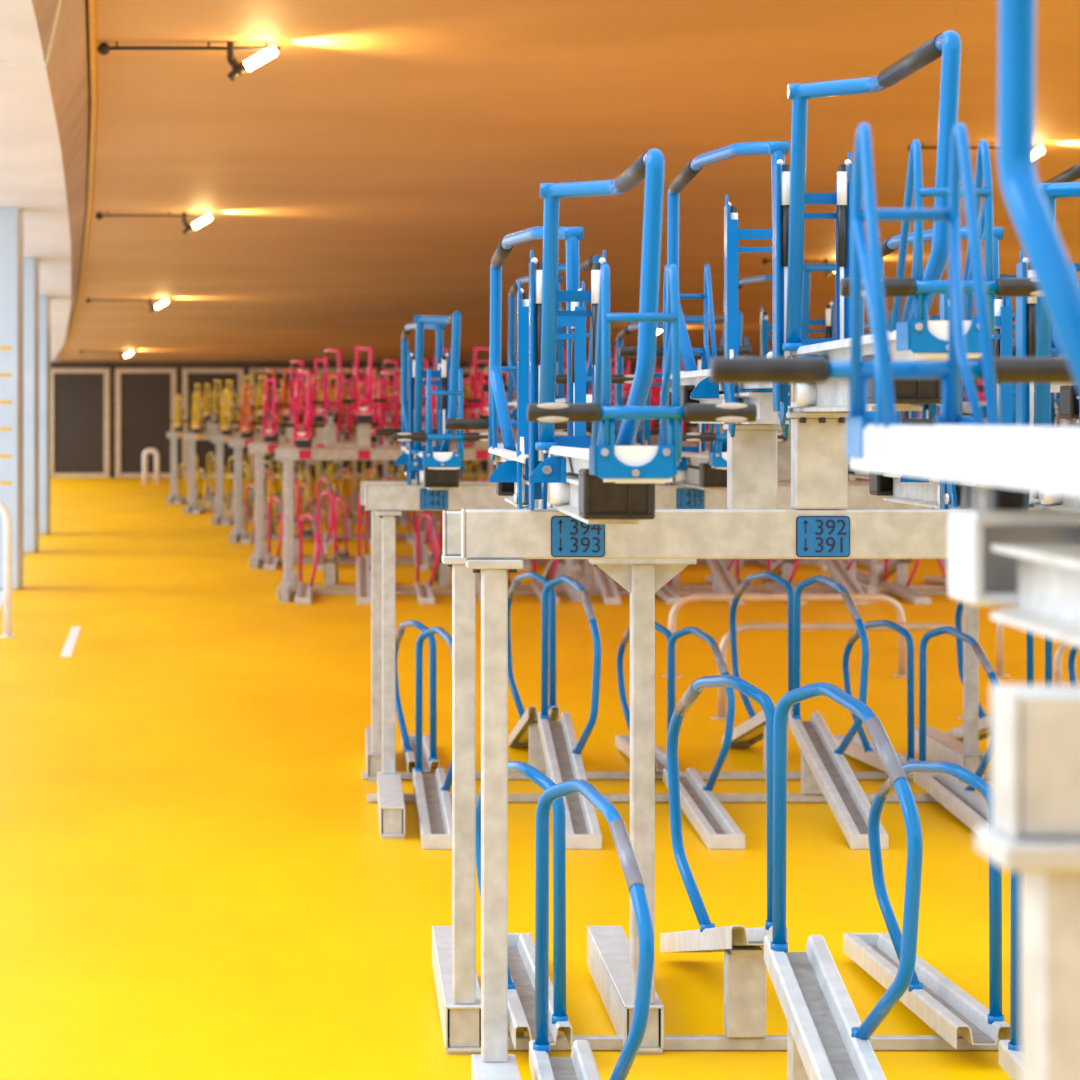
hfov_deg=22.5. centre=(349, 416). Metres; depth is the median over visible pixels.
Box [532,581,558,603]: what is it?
tray
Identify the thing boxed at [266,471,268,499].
bike rack
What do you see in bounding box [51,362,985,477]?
wall
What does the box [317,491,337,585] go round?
bike rack
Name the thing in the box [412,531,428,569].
tray
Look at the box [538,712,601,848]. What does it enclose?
tray
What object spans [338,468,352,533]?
bike rack
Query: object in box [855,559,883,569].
bike rack
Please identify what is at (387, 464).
bike rack
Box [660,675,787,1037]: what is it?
bike rack
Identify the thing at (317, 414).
bike rack
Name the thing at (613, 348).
bike rack
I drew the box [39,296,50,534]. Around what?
column
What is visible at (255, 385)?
bike rack
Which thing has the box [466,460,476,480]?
bike rack
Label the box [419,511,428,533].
bike rack
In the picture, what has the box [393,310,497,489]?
bike rack
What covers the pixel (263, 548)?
frame
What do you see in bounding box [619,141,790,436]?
bike rack
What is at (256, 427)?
bike rack
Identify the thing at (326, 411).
tray
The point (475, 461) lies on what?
bike rack
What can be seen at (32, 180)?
ceiling
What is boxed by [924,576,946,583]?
tray
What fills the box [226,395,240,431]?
bike rack
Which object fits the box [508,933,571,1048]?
tray
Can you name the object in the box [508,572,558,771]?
bike rack
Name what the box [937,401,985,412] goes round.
tray
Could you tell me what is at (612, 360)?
bike rack
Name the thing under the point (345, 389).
bike rack
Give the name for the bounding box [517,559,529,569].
bike rack
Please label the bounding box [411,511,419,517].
bike rack
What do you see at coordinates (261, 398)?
bike rack
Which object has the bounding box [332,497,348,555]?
bike rack
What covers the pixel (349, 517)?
tray
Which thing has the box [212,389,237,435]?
bike rack
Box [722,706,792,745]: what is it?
tray
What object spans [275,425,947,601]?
frame
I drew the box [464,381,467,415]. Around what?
bike rack
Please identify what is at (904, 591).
tray
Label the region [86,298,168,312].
ceiling spotlight
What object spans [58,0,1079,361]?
ceiling
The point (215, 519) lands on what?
frame
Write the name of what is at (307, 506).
bike rack
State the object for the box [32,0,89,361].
trim
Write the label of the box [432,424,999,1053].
frame
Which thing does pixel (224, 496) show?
bike rack
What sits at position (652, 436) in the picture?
tray
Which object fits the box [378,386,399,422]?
bike rack
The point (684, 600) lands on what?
rail
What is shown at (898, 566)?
bike rack
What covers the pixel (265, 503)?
tray
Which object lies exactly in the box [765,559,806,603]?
bike rack
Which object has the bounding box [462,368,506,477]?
door
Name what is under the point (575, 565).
bike rack
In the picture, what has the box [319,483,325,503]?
tray
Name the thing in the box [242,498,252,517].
tray
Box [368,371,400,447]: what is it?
bike rack
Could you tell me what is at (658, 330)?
ceiling spotlight
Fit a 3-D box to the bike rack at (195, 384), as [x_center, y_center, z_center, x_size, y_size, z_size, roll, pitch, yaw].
[-2.780,-0.272,48.995,0.364,0.675,1.550,0,0,0]
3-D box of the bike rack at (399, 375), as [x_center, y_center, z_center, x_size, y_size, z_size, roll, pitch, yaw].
[0.770,-0.265,38.155,0.364,0.661,1.550,0,0,0]
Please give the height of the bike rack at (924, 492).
0.705 m
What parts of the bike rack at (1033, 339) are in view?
piston rod, link rod, rail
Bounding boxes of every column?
[0,208,23,589]
[24,257,38,552]
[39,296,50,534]
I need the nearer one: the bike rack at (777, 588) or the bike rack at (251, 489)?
the bike rack at (777, 588)
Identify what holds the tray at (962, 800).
on the bike rack at (962, 800)
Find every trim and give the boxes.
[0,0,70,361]
[0,60,46,65]
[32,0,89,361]
[44,0,61,62]
[58,0,95,362]
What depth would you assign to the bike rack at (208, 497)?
47.38 m
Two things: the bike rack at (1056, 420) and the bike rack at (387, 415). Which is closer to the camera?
the bike rack at (1056, 420)
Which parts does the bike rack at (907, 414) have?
rail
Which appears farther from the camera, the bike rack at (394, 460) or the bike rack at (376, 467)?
the bike rack at (394, 460)
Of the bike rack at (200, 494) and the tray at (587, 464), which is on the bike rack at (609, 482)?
the tray at (587, 464)
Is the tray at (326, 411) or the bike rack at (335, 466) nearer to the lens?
the tray at (326, 411)
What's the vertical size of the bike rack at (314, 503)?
0.865 m
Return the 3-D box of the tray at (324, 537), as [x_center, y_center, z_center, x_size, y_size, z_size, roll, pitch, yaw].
[-0.290,1.344,27.256,0.128,0.330,1.368,0,0,0]
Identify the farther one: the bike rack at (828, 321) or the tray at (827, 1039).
the bike rack at (828, 321)
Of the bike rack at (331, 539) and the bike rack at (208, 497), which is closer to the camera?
the bike rack at (331, 539)
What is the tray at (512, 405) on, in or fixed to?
on the bike rack at (512, 376)
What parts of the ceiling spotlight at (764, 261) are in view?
rail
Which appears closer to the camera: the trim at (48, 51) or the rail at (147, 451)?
the trim at (48, 51)
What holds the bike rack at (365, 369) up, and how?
on the frame at (234, 536)
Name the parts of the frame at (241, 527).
post, floor rail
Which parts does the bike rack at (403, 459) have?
lever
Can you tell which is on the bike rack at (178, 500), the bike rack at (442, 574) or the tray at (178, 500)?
the tray at (178, 500)
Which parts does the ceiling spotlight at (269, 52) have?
rail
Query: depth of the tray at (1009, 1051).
5.66 m
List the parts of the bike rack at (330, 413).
rail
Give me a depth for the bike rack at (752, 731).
11.53 m
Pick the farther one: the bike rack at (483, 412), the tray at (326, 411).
the tray at (326, 411)
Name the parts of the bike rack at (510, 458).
tray plate, lever, link rod, piston rod, rail, piston rod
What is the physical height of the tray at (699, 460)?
0.055 m
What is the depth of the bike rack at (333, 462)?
38.35 m
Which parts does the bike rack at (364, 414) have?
tray plate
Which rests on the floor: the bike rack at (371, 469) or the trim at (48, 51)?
the bike rack at (371, 469)
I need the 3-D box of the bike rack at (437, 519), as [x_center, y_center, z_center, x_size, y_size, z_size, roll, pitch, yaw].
[1.299,1.165,38.156,0.186,0.687,1.368,0,0,0]
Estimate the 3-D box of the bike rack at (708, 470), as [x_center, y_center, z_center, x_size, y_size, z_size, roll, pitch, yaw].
[1.330,-0.050,10.105,0.364,0.690,1.550,0,0,0]
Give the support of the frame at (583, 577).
on the floor
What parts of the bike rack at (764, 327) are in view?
rail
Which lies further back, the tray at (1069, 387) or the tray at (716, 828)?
the tray at (716, 828)
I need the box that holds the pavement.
[0,553,24,609]
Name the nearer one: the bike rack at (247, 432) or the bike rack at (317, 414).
the bike rack at (317, 414)
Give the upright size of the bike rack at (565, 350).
0.675 m
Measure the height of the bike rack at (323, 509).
0.687 m
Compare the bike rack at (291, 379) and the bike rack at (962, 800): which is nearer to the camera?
the bike rack at (962, 800)
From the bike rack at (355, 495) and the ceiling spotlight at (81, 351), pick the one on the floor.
the bike rack at (355, 495)
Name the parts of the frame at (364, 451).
post plate, post, number plate, number plate, number plate, post, floor rail, post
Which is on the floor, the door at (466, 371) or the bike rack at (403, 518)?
the bike rack at (403, 518)
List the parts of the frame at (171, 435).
post, floor rail, post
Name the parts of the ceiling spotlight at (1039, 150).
rail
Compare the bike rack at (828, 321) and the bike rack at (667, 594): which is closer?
the bike rack at (828, 321)
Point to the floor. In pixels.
(199, 880)
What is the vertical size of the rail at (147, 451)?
0.810 m
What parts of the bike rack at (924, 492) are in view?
rail, lever, piston rod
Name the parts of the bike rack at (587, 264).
rail, tray plate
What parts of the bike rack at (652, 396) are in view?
rail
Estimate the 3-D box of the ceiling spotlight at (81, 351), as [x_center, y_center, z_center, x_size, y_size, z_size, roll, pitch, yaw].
[-5.391,-1.370,59.826,1.198,0.228,0.076,0,0,0]
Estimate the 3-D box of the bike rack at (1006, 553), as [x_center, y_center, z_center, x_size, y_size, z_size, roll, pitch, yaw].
[0.637,-0.173,2.345,0.444,0.720,1.550,0,0,0]
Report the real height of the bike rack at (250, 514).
0.865 m
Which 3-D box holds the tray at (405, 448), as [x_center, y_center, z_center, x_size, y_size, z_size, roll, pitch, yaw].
[0.300,0.159,11.684,0.128,0.055,1.527,0,0,0]
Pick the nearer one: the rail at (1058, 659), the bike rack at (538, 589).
the rail at (1058, 659)
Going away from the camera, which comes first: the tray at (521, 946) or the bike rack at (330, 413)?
the tray at (521, 946)
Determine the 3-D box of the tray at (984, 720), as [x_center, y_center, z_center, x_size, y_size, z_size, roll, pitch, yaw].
[2.750,1.344,11.694,0.128,0.330,1.368,0,0,0]
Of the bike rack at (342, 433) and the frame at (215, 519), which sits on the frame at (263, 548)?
the bike rack at (342, 433)
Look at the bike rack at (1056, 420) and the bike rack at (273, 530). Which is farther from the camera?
the bike rack at (273, 530)
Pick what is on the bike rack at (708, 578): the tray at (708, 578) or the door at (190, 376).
the tray at (708, 578)
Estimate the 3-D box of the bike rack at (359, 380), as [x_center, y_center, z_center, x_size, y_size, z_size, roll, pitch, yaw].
[0.110,-0.265,42.555,0.364,0.661,1.550,0,0,0]
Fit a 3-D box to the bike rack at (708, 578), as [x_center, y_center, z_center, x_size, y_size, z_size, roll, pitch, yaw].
[3.301,1.176,24.094,0.186,0.665,1.368,0,0,0]
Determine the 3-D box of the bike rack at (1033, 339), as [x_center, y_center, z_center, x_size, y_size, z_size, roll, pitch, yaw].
[1.465,-0.126,5.065,0.364,0.690,1.550,0,0,0]
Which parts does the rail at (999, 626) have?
plate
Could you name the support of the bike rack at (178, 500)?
on the floor
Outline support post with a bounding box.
[975,683,1079,1079]
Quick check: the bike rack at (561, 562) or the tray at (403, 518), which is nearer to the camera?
the bike rack at (561, 562)
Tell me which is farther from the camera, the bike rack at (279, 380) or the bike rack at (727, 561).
the bike rack at (279, 380)
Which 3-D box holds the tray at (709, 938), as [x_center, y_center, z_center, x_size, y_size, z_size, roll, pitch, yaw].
[0.910,1.295,6.684,0.128,0.330,1.368,0,0,0]
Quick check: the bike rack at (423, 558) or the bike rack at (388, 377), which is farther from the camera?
the bike rack at (388, 377)
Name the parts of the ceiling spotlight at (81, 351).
rail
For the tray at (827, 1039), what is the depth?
5.40 m
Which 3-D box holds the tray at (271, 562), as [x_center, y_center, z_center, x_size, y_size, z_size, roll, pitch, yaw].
[-0.790,1.456,27.256,0.128,0.107,1.368,0,0,0]
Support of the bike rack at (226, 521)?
on the floor
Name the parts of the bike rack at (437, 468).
piston rod, lever, rail, tray plate, piston rod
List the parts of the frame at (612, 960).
post plate, post, post, post plate, floor rail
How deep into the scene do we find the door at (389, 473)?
66.94 m
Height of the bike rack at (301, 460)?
0.865 m
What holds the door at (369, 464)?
in the wall
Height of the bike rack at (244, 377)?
0.675 m
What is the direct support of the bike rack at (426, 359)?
on the frame at (257, 449)
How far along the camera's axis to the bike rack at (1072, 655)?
11.70 m
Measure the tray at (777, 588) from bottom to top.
0.107 m
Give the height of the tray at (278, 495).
0.330 m
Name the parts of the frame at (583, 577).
post, post, floor rail, post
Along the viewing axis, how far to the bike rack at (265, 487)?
47.64 m
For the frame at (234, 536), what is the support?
on the floor
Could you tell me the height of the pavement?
0.100 m
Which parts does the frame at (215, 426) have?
post, floor rail, post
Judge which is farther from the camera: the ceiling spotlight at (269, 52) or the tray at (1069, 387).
the ceiling spotlight at (269, 52)
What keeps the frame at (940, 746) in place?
on the floor
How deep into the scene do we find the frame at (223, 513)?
39.29 m
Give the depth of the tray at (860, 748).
11.53 m
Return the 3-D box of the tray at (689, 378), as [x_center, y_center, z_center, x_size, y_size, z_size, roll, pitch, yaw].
[0.925,-0.091,6.673,0.128,0.055,1.527,0,0,0]
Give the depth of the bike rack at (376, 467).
39.60 m
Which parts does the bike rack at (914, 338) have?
piston rod, lever, link rod, piston rod, rail, tray plate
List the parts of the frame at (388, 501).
post, post plate, number plate, floor rail, number plate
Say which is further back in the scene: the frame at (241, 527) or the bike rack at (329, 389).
the bike rack at (329, 389)
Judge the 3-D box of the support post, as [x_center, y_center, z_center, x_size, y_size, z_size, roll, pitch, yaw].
[1.024,0.710,2.312,1.164,1.444,0.975,0,0,0]
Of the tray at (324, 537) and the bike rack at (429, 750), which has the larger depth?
the tray at (324, 537)
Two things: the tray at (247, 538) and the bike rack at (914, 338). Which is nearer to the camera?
the bike rack at (914, 338)
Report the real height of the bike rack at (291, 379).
0.675 m
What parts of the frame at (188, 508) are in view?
post, number plate, floor rail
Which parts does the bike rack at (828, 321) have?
piston rod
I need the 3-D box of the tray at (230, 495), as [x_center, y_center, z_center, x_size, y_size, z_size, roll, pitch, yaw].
[-1.890,1.344,42.556,0.128,0.330,1.368,0,0,0]
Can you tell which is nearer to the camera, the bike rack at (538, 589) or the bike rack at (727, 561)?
the bike rack at (538, 589)
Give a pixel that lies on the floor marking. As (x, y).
(68, 648)
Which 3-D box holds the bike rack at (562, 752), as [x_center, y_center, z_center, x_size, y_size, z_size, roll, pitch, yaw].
[0.845,1.065,10.106,0.188,0.888,1.368,0,0,0]
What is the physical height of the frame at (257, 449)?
1.444 m
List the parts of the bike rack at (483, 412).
piston rod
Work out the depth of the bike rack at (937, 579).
24.09 m
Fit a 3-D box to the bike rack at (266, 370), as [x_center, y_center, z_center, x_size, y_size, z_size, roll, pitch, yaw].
[-1.030,-0.272,34.395,0.364,0.675,1.550,0,0,0]
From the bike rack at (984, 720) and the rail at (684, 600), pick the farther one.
the rail at (684, 600)
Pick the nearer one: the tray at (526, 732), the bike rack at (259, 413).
the tray at (526, 732)
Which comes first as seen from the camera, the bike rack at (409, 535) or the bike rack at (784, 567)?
the bike rack at (784, 567)
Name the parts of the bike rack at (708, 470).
piston rod, rail, tray plate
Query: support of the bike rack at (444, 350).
on the frame at (583, 577)
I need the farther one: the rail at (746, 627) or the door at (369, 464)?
the door at (369, 464)
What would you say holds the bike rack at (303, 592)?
on the floor
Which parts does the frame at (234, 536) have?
post, number plate, floor rail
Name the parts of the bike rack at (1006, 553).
rail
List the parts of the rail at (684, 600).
plate, plate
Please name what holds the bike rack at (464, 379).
on the frame at (257, 449)
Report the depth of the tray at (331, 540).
32.10 m
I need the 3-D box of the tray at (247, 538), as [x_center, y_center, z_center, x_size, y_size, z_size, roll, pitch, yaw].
[-1.240,1.456,32.756,0.128,0.107,1.368,0,0,0]
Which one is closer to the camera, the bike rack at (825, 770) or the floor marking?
the bike rack at (825, 770)
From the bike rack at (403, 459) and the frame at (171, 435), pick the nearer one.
the bike rack at (403, 459)
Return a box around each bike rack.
[166,395,184,431]
[173,463,185,503]
[184,392,206,433]
[189,383,206,420]
[192,469,205,513]
[195,454,201,498]
[197,383,212,420]
[204,452,214,503]
[208,380,222,420]
[209,457,215,507]
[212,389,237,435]
[216,380,238,420]
[221,474,233,525]
[223,465,225,498]
[224,456,233,513]
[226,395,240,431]
[230,385,254,438]
[237,376,260,420]
[240,484,254,543]
[242,461,252,517]
[245,453,254,498]
[248,383,256,419]
[251,378,287,443]
[251,392,262,433]
[254,375,264,421]
[254,383,268,410]
[257,369,281,421]
[263,497,282,569]
[264,453,271,501]
[264,461,270,514]
[264,468,275,533]
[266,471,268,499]
[269,380,282,420]
[271,457,281,507]
[272,368,294,421]
[273,464,281,495]
[273,475,282,517]
[277,389,286,434]
[280,370,324,448]
[281,360,305,422]
[282,469,298,543]
[294,460,300,511]
[294,479,302,556]
[295,474,306,525]
[295,514,318,603]
[300,460,309,496]
[300,484,313,532]
[301,385,315,437]
[301,469,310,507]
[302,359,335,423]
[306,461,317,517]
[311,376,320,408]
[312,349,350,424]
[314,387,335,423]
[314,478,332,569]
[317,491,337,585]
[319,460,328,503]
[320,376,342,408]
[321,469,332,513]
[326,484,339,543]
[328,465,336,485]
[329,461,341,525]
[332,460,342,497]
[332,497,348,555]
[335,369,352,421]
[336,379,352,441]
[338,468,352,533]
[341,475,349,514]
[342,346,387,424]
[342,389,354,433]
[347,463,357,503]
[352,380,361,420]
[353,378,389,443]
[353,460,364,513]
[356,460,364,490]
[357,494,370,603]
[360,368,378,419]
[364,475,375,520]
[364,510,367,558]
[367,468,380,543]
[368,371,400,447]
[374,461,383,477]
[376,322,454,484]
[378,360,400,422]
[378,376,389,420]
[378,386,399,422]
[383,464,392,480]
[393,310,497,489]
[393,460,403,480]
[396,620,438,773]
[399,375,400,421]
[400,465,409,525]
[406,511,421,543]
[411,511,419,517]
[412,358,427,423]
[412,511,429,569]
[413,626,451,848]
[415,514,438,603]
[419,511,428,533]
[422,349,450,422]
[422,379,435,442]
[425,511,442,555]
[429,511,450,585]
[434,511,439,525]
[445,226,585,508]
[463,378,479,443]
[463,385,469,418]
[464,360,488,415]
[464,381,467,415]
[464,460,465,480]
[465,375,480,413]
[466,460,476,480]
[467,347,488,419]
[469,460,483,480]
[476,569,480,601]
[476,761,571,1048]
[482,274,563,428]
[497,372,512,442]
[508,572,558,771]
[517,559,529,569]
[527,149,756,523]
[529,779,653,1079]
[532,559,558,603]
[538,575,601,848]
[543,559,565,585]
[554,254,633,434]
[564,349,566,394]
[565,559,580,569]
[589,322,681,484]
[589,346,626,405]
[591,564,620,603]
[611,359,631,422]
[611,371,627,423]
[615,622,679,773]
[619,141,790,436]
[650,370,697,444]
[653,379,691,439]
[654,356,684,423]
[655,577,681,603]
[657,361,661,404]
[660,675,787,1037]
[663,626,744,848]
[664,311,786,489]
[671,573,678,585]
[692,423,724,432]
[706,559,740,584]
[707,559,744,603]
[709,0,1079,646]
[721,274,790,432]
[722,572,793,770]
[724,559,732,569]
[754,559,774,566]
[760,559,795,585]
[764,682,922,1079]
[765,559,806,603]
[767,30,1041,425]
[788,575,887,848]
[802,258,891,337]
[804,559,827,569]
[823,559,868,603]
[832,620,917,772]
[834,322,917,478]
[843,761,1009,1048]
[848,226,1011,508]
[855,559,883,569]
[877,559,913,584]
[882,559,930,603]
[913,626,998,831]
[919,310,1015,424]
[924,559,946,583]
[937,274,1015,424]
[940,559,948,589]
[944,601,1033,742]
[966,379,985,400]
[998,872,1020,1079]
[1012,163,1079,422]
[1016,182,1079,509]
[1045,637,1051,684]
[1049,263,1079,426]
[1068,646,1078,684]
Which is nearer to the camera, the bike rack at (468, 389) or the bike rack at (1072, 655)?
the bike rack at (1072, 655)
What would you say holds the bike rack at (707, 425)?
on the frame at (583, 577)
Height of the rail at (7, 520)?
0.960 m
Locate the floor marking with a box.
[60,626,80,656]
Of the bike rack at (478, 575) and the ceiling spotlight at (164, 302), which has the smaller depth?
the bike rack at (478, 575)
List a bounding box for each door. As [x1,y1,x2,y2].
[51,368,109,477]
[115,368,176,477]
[182,368,243,477]
[249,368,310,477]
[316,368,376,477]
[383,368,432,477]
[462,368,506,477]
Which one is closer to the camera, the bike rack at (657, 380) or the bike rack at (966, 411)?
the bike rack at (966, 411)
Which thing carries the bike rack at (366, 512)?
on the floor
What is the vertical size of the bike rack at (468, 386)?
0.675 m
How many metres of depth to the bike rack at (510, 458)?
6.30 m
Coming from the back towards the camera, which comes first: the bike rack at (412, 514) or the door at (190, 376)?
the door at (190, 376)
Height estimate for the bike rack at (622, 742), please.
0.666 m
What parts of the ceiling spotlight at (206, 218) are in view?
rail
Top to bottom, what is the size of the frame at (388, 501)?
1.444 m
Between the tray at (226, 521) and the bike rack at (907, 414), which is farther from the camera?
the tray at (226, 521)
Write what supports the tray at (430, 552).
on the bike rack at (430, 552)
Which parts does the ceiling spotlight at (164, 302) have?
rail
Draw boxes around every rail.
[0,501,15,637]
[142,448,159,483]
[662,594,906,677]
[711,623,962,719]
[996,606,1015,677]
[1054,642,1069,684]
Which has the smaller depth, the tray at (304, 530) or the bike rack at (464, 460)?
the tray at (304, 530)
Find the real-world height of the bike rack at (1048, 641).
0.888 m
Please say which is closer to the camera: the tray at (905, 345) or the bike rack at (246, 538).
the tray at (905, 345)
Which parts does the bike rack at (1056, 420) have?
link rod, rail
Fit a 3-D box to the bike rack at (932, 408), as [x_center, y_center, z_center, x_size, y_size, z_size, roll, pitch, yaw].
[2.330,-0.050,10.105,0.364,0.690,1.550,0,0,0]
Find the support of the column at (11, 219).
on the floor
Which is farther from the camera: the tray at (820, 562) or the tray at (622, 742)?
the tray at (820, 562)
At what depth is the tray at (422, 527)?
34.45 m
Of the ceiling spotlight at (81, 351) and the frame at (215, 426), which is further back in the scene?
the ceiling spotlight at (81, 351)
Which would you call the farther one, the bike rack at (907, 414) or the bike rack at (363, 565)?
the bike rack at (363, 565)
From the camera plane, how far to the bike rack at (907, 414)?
11.65 m
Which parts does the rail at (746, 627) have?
plate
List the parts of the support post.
post plate, post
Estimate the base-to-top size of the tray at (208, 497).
0.330 m
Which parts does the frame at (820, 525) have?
post, post plate, number plate, number plate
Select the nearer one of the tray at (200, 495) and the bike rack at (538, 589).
the bike rack at (538, 589)
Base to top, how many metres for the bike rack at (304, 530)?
0.665 m
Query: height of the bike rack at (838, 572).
0.887 m
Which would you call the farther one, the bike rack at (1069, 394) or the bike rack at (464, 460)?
the bike rack at (464, 460)
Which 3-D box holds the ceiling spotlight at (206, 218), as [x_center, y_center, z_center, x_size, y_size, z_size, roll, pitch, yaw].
[-1.891,-1.869,26.123,1.148,0.228,0.076,0,0,0]
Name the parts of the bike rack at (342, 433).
rail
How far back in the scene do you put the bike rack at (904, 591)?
22.47 m
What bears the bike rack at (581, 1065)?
on the floor
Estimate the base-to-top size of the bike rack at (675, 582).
0.865 m
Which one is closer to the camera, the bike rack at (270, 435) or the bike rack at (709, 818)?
the bike rack at (709, 818)
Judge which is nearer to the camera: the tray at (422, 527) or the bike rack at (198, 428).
the tray at (422, 527)
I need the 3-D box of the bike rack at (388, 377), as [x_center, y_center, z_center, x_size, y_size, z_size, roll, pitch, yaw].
[0.480,-0.272,39.795,0.364,0.675,1.550,0,0,0]
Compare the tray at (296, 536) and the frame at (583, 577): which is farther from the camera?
the tray at (296, 536)
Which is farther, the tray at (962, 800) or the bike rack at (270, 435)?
the bike rack at (270, 435)
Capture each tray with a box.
[173,496,185,503]
[192,505,204,513]
[195,483,201,498]
[204,484,213,503]
[221,514,233,525]
[224,492,233,513]
[240,530,254,543]
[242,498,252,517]
[263,553,279,569]
[264,484,268,501]
[264,499,267,514]
[264,511,275,532]
[275,490,281,502]
[294,530,302,554]
[295,581,312,603]
[302,529,313,532]
[314,531,327,569]
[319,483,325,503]
[321,505,328,513]
[323,409,337,414]
[323,553,337,580]
[328,533,333,543]
[329,500,337,525]
[337,550,348,555]
[342,511,352,532]
[353,491,360,513]
[357,555,370,603]
[368,514,370,543]
[400,511,409,525]
[401,445,416,457]
[401,735,438,773]
[406,530,412,543]
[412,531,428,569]
[413,768,451,848]
[415,581,434,603]
[416,451,456,469]
[420,511,424,532]
[428,550,442,555]
[433,553,450,580]
[488,447,568,472]
[508,402,516,409]
[508,706,558,745]
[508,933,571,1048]
[529,1040,600,1079]
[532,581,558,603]
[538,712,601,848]
[543,446,680,482]
[555,398,565,402]
[615,735,679,773]
[651,435,658,438]
[660,925,787,952]
[663,768,744,848]
[671,369,771,392]
[682,451,726,469]
[706,576,740,584]
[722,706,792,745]
[764,935,885,1079]
[765,581,806,603]
[767,330,993,360]
[788,712,887,848]
[815,559,827,569]
[832,735,917,772]
[843,933,1009,1048]
[850,424,1079,496]
[882,581,930,603]
[913,773,988,831]
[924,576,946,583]
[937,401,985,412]
[940,559,947,569]
[944,714,990,742]
[998,1040,1020,1079]
[1050,383,1077,392]
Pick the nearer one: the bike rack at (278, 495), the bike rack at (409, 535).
the bike rack at (409, 535)
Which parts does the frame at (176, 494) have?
post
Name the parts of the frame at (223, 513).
post, floor rail, post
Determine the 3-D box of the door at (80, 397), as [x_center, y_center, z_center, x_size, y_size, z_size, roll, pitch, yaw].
[-6.720,0.150,66.980,1.520,2.720,0.120,0,0,0]
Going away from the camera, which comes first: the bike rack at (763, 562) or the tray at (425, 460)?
the tray at (425, 460)
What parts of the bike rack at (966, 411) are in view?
rail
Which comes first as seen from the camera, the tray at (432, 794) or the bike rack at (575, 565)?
the tray at (432, 794)
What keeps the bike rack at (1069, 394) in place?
on the frame at (612, 960)
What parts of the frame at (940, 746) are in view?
post, floor rail, post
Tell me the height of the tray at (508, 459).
0.055 m
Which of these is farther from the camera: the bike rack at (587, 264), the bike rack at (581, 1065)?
the bike rack at (587, 264)
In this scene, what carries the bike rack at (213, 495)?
on the floor
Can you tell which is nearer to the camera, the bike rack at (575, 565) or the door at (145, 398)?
the bike rack at (575, 565)
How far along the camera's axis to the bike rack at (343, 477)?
39.66 m
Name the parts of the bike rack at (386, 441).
rail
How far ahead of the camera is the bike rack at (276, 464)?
48.38 m
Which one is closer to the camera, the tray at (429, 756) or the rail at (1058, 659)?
the tray at (429, 756)
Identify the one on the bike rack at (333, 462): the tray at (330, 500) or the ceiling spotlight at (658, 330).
the tray at (330, 500)
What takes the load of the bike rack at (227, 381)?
on the frame at (188, 508)
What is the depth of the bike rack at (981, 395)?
21.70 m
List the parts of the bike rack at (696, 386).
lever, link rod, piston rod, rail, lever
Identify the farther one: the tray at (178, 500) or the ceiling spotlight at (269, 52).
the tray at (178, 500)
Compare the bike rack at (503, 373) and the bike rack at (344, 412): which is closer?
the bike rack at (503, 373)
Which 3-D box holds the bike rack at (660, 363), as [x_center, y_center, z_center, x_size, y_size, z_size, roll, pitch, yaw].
[3.420,-0.272,28.895,0.364,0.675,1.550,0,0,0]
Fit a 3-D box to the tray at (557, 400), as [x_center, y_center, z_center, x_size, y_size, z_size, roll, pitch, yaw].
[0.830,-0.042,10.117,0.128,0.055,1.527,0,0,0]
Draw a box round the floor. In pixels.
[0,478,1079,1079]
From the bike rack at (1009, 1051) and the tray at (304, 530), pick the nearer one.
the bike rack at (1009, 1051)
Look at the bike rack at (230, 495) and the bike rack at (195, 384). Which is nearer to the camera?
the bike rack at (230, 495)
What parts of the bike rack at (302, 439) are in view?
tray plate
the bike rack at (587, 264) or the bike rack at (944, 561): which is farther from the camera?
the bike rack at (944, 561)
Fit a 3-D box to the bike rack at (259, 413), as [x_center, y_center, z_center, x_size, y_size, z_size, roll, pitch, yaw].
[-1.230,-0.265,38.155,0.364,0.661,1.550,0,0,0]
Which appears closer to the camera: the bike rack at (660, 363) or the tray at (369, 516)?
the bike rack at (660, 363)
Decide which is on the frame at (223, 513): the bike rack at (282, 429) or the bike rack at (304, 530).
the bike rack at (282, 429)
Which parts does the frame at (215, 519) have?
post, floor rail, post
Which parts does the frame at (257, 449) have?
post, number plate, post, floor rail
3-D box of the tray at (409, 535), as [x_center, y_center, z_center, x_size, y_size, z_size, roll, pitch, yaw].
[0.760,1.456,32.756,0.128,0.107,1.368,0,0,0]
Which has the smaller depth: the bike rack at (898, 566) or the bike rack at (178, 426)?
the bike rack at (898, 566)
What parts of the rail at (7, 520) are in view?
plate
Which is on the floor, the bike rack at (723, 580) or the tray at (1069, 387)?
the bike rack at (723, 580)
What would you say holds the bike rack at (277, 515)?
on the floor
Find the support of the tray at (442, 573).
on the bike rack at (442, 574)
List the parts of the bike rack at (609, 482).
piston rod, lever, link rod, rail, piston rod, tray plate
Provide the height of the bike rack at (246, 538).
0.687 m
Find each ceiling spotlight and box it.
[80,350,133,359]
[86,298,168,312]
[95,212,213,234]
[97,41,280,81]
[610,328,661,332]
[762,258,835,276]
[908,143,1046,157]
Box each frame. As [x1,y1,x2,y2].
[166,421,378,503]
[174,422,459,499]
[184,424,439,513]
[186,421,399,509]
[211,422,650,524]
[214,424,591,519]
[228,422,697,542]
[231,422,650,536]
[248,426,883,568]
[251,423,877,560]
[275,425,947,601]
[277,425,946,589]
[361,433,990,781]
[365,434,1036,838]
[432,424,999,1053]
[461,412,1044,1079]
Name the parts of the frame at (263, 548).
post, floor rail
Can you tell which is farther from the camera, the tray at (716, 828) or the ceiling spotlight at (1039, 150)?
the ceiling spotlight at (1039, 150)

